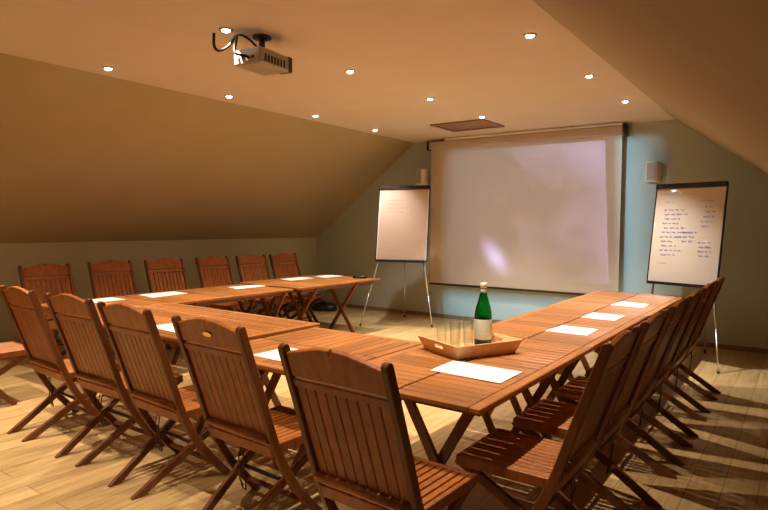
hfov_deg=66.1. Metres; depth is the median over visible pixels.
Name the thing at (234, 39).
cable
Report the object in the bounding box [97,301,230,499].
folding chair
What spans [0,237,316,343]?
wall
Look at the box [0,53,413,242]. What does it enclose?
sloped ceiling
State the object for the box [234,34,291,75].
ceiling projector
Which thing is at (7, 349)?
folding chair
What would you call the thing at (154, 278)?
folding chair
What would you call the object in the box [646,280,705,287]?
tray
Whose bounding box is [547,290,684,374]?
folding table
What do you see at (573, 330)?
paper sheet
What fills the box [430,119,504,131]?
ceiling hatch
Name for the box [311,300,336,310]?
bag
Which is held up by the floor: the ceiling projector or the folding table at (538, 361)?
the folding table at (538, 361)
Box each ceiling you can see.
[0,0,675,142]
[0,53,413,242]
[532,0,767,175]
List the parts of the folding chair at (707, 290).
rail, leg, post, round rail, leg, post, rail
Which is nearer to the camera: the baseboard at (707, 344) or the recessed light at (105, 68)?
the recessed light at (105, 68)
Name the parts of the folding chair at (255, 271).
post, rail, rail, leg, seat frame, post, leg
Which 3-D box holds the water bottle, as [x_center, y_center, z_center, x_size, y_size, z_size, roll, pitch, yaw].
[0.632,0.380,3.756,0.112,0.407,0.113,1,3,16]
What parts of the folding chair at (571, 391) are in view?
seat frame, leg, rail, post, round rail, leg, post, rail, rail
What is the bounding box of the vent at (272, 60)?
[265,53,284,67]
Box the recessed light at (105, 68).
[102,67,113,69]
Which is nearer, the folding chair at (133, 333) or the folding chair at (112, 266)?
the folding chair at (133, 333)
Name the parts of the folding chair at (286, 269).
post, rail, rail, leg, seat frame, post, leg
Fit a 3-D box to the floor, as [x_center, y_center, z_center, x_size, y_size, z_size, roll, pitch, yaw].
[-0.812,1.314,4.791,8.865,0.120,10.542,2,4,36]
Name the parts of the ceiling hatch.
hatch panel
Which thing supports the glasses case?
on the folding table at (313, 285)
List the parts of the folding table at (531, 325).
leg, leg, leg, leg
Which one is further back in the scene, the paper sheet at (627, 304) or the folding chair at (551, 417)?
the paper sheet at (627, 304)
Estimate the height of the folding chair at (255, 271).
1.060 m
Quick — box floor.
[0,306,767,509]
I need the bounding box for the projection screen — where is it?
[427,122,628,294]
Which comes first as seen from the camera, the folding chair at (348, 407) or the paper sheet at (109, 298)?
the folding chair at (348, 407)
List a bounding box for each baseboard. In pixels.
[55,301,312,343]
[318,301,767,353]
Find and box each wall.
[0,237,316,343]
[317,120,767,348]
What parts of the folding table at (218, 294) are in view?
leg, leg, leg, leg, leg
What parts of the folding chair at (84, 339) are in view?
rail, rail, post, leg, round rail, rail, pivot rod, post, leg, seat frame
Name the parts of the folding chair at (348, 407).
post, rail, rail, rail, round rail, post, seat frame, leg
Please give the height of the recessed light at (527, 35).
0.020 m
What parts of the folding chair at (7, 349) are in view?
post, seat frame, leg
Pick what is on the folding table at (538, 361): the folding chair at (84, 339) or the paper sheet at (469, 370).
the paper sheet at (469, 370)
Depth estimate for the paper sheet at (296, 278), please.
8.33 m
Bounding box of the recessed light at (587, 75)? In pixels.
[584,74,594,77]
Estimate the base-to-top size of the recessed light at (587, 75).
0.020 m
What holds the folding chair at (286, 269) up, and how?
on the floor
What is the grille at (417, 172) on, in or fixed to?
attached to the wall speaker at (421, 175)
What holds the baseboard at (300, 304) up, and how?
attached to the wall at (77, 254)
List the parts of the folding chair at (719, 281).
post, leg, round rail, leg, post, rail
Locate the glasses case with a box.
[353,275,366,277]
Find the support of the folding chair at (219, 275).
on the floor
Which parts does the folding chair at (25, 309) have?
rail, rail, post, leg, round rail, rail, pivot rod, post, leg, seat frame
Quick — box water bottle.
[474,283,491,344]
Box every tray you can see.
[376,259,424,262]
[418,330,521,359]
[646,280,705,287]
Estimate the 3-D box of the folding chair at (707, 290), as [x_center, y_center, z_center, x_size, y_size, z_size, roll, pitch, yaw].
[2.284,0.741,4.848,0.719,1.060,0.524,2,4,36]
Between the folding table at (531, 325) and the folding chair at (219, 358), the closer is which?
the folding chair at (219, 358)
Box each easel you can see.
[359,185,432,327]
[646,181,728,373]
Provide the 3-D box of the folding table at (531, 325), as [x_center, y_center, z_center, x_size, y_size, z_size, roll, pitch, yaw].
[1.490,0.907,4.830,0.916,0.719,1.685,2,4,36]
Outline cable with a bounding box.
[212,33,256,56]
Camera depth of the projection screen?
8.56 m
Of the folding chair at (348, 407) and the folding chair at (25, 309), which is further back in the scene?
the folding chair at (25, 309)
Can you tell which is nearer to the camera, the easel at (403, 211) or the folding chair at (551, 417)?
the folding chair at (551, 417)
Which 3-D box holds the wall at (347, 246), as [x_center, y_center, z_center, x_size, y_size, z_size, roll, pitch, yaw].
[2.135,-0.426,8.812,8.565,2.992,0.150,2,4,36]
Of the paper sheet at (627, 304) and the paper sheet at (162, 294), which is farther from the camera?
the paper sheet at (162, 294)
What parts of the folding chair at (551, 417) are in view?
seat frame, leg, post, rail, round rail, leg, post, rail, rail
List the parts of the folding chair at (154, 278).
post, rail, rail, post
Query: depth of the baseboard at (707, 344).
9.44 m
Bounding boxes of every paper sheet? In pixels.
[92,297,125,302]
[140,291,187,297]
[157,323,174,332]
[228,285,262,288]
[253,348,298,360]
[281,277,312,280]
[315,275,339,277]
[430,360,521,383]
[545,325,598,335]
[580,312,623,320]
[611,301,648,307]
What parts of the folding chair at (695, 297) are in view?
seat frame, leg, rail, post, round rail, leg, post, rail, rail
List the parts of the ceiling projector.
connector panel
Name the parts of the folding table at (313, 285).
leg, leg, leg, leg, leg, leg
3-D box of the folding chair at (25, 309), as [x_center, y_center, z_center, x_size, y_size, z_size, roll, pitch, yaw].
[-2.355,0.733,4.370,0.524,1.060,0.719,3,4,38]
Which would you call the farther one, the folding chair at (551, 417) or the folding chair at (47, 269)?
the folding chair at (47, 269)
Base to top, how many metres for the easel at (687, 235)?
2.009 m
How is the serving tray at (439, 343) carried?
on the folding table at (538, 361)
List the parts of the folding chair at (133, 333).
rail, rail, post, leg, round rail, rail, leg, pivot rod, post, seat frame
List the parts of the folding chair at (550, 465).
leg, seat frame, leg, post, rail, round rail, post, rail, rail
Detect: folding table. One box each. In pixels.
[41,296,168,381]
[70,302,319,439]
[125,284,292,364]
[238,274,380,332]
[238,327,421,469]
[368,336,593,509]
[473,306,648,417]
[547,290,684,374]
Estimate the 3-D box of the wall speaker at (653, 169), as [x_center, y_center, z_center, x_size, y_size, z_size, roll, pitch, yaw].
[3.466,-1.071,7.601,0.190,0.260,0.220,2,4,36]
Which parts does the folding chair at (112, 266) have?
post, rail, rail, post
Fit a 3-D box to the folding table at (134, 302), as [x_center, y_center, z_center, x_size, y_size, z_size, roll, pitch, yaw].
[-2.712,0.832,5.747,0.930,0.719,0.880,2,4,36]
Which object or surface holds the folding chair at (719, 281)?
on the floor
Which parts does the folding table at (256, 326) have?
leg, leg, leg, leg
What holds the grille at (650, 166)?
attached to the wall speaker at (653, 169)
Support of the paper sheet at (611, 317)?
on the folding table at (531, 325)
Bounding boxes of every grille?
[415,170,420,183]
[646,162,655,179]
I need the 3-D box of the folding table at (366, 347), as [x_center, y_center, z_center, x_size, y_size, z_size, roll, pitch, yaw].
[-0.447,0.946,3.791,0.975,0.719,1.090,2,4,36]
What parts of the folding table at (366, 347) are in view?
leg, leg, leg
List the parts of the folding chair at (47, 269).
post, rail, rail, post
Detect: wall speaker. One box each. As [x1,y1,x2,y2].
[415,168,427,184]
[644,161,661,182]
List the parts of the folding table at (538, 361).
leg, leg, leg, leg, leg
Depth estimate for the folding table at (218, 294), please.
6.65 m
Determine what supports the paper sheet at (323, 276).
on the folding table at (313, 285)
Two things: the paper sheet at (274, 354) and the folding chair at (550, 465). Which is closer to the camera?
the folding chair at (550, 465)
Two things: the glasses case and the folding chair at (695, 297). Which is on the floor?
the folding chair at (695, 297)
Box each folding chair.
[0,285,120,441]
[0,341,27,405]
[18,263,75,358]
[44,292,182,466]
[87,260,137,346]
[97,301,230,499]
[144,258,188,348]
[171,315,322,509]
[195,256,257,311]
[235,254,291,317]
[269,253,323,322]
[278,343,476,509]
[455,325,641,509]
[512,310,668,509]
[555,297,689,478]
[584,289,703,447]
[656,282,714,421]
[672,277,724,399]
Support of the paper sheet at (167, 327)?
on the folding table at (256, 326)
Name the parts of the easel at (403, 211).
leg, frame, leg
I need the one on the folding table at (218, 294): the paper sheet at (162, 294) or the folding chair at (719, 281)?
the paper sheet at (162, 294)
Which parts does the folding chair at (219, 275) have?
post, rail, rail, post, seat frame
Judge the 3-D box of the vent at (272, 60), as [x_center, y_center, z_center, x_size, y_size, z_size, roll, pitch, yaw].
[-0.786,-1.402,4.261,0.003,0.050,0.230,2,3,29]
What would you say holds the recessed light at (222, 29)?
in the ceiling at (474, 57)
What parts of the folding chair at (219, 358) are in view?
brass plate, rail, rail, post, leg, round rail, rail, pivot rod, post, leg, seat frame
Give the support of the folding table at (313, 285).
on the floor
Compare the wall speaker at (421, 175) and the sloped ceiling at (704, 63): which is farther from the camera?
the wall speaker at (421, 175)
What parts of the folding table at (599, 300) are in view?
leg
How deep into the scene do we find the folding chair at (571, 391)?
3.73 m
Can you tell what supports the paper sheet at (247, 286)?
on the folding table at (218, 294)
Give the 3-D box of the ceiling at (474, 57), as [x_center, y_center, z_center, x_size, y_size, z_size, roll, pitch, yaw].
[-0.775,-1.673,4.628,4.005,0.120,9.942,2,4,36]
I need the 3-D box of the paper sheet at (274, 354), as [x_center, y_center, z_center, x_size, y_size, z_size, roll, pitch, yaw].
[-0.537,0.598,3.502,0.420,0.003,0.300,2,4,36]
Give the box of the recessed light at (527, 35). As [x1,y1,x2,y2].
[523,33,536,37]
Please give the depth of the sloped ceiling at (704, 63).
2.24 m
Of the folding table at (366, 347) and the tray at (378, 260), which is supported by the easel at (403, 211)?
the tray at (378, 260)
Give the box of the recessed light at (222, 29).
[219,27,232,32]

